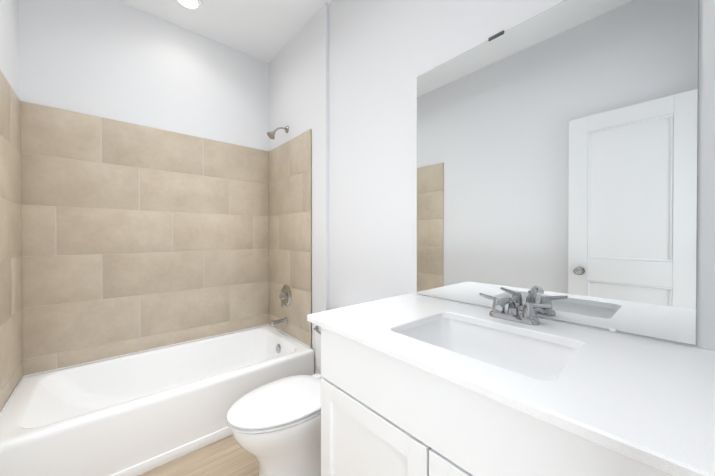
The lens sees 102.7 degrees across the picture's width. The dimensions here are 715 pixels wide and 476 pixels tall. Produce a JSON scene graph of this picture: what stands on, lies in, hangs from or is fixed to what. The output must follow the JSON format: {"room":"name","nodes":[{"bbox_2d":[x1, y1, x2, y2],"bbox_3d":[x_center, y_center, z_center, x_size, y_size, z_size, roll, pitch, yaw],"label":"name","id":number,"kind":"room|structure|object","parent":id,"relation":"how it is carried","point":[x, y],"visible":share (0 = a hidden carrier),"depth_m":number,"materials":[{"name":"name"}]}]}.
{"room":"bathroom","nodes":[
{"label":"bathroom","id":0,"kind":"room"},
{"bbox_2d":[0,0,31,410],"bbox_3d":[-1.142,-0.222,0.646,0.150,2.780,2.875,0,0,-41],"label":"wall","id":1,"kind":"structure","parent":0,"point":[15,15],"depth_m":1.65,"materials":[{"name":"white paint"}]},
{"bbox_2d":[0,70,27,411],"bbox_3d":[-1.686,0.183,1.349,0.009,1.958,0.840,0,0,-41],"label":"wall tile","id":2,"kind":"structure","parent":1,"relation":"attached to","point":[13,228],"depth_m":1.51,"materials":[{"name":"beige tile"}]},
{"bbox_2d":[32,0,267,374],"bbox_3d":[-1.425,-0.232,2.227,1.500,2.780,0.120,0,0,-41],"label":"wall","id":3,"kind":"structure","parent":0,"point":[109,59],"depth_m":2.05,"materials":[{"name":"white paint"}]},
{"bbox_2d":[24,102,267,374],"bbox_3d":[-1.395,0.004,2.167,1.523,1.609,0.011,0,0,-41],"label":"wall tile","id":4,"kind":"structure","parent":3,"relation":"attached to","point":[117,238],"depth_m":2.01,"materials":[{"name":"beige tile"}]},
{"bbox_2d":[138,434,258,475],"bbox_3d":[0.102,1.194,0.478,2.154,0.050,5.135,0,0,-41],"label":"floor","id":5,"kind":"structure","parent":0,"point":[228,456],"depth_m":1.48,"materials":[{"name":"brown wood"}]},
{"bbox_2d":[0,324,313,475],"bbox_3d":[-1.133,0.983,1.871,1.505,0.356,0.790,0,0,-41],"label":"bathtub","id":6,"kind":"object","parent":5,"relation":"on","point":[137,413],"visible":0.92,"depth_m":1.59,"materials":[{"name":"white ceramic"}]},
{"bbox_2d":[227,324,321,475],"bbox_3d":[-0.248,0.812,1.455,0.780,0.702,0.490,0,0,-41],"label":"toilet","id":7,"kind":"object","parent":5,"relation":"on","point":[275,426],"visible":0.6,"depth_m":1.27,"materials":[{"name":"white ceramic"}]},
{"bbox_2d":[307,293,714,475],"bbox_3d":[0.368,0.680,0.888,0.606,0.972,1.006,0,0,-41],"label":"bathroom vanity","id":8,"kind":"object","parent":5,"relation":"on","point":[415,385],"visible":1,"depth_m":0.67,"materials":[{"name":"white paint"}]},
{"bbox_2d":[117,0,332,62],"bbox_3d":[0.102,-1.636,0.460,2.154,0.050,5.135,0,0,-41],"label":"ceiling","id":9,"kind":"structure","parent":0,"point":[267,31],"depth_m":2.12,"materials":[{"name":"white paint"}]},
{"bbox_2d":[173,0,203,11],"bbox_3d":[-1.158,-1.616,1.953,0.194,0.008,0.194,0,0,-41],"label":"recessed light","id":10,"kind":"object","parent":9,"relation":"in","point":[193,5],"visible":1,"depth_m":1.98,"materials":[{"name":"white paint"}]},
{"bbox_2d":[268,0,714,373],"bbox_3d":[0.098,-0.229,1.725,0.150,2.780,2.875,0,0,-41],"label":"wall","id":11,"kind":"structure","parent":0,"point":[338,78],"depth_m":1.64,"materials":[{"name":"white paint"}]},
{"bbox_2d":[267,126,288,138],"bbox_3d":[-0.653,-0.868,2.336,0.174,0.139,0.072,0,0,-41],"label":"shower head","id":12,"kind":"object","parent":11,"relation":"attached to","point":[271,135],"visible":1,"depth_m":2.32},
{"bbox_2d":[268,129,311,346],"bbox_3d":[-0.580,0.002,2.384,0.009,1.609,0.730,0,0,-41],"label":"wall tile","id":13,"kind":"structure","parent":11,"relation":"attached to","point":[289,163],"depth_m":2.32,"materials":[{"name":"beige tile"}]},
{"bbox_2d":[270,317,287,327],"bbox_3d":[-0.645,0.695,2.353,0.136,0.062,0.052,0,0,-41],"label":"tub spout","id":14,"kind":"object","parent":13,"relation":"attached to","point":[274,323],"visible":1,"depth_m":2.33,"materials":[{"name":"silver metal"}]},
{"bbox_2d":[279,285,291,306],"bbox_3d":[-0.615,0.482,2.377,0.056,0.180,0.180,0,0,-41],"label":"shower valve","id":15,"kind":"object","parent":13,"relation":"attached to","point":[285,295],"visible":1,"depth_m":2.36,"materials":[{"name":"silver metal"}]},
{"bbox_2d":[417,0,698,345],"bbox_3d":[0.591,-0.259,1.084,0.008,1.088,0.900,0,0,-41],"label":"mirror","id":16,"kind":"object","parent":11,"relation":"attached to","point":[557,156],"visible":0.98,"depth_m":0.94,"materials":[{"name":"grey mirror"}]}
]}

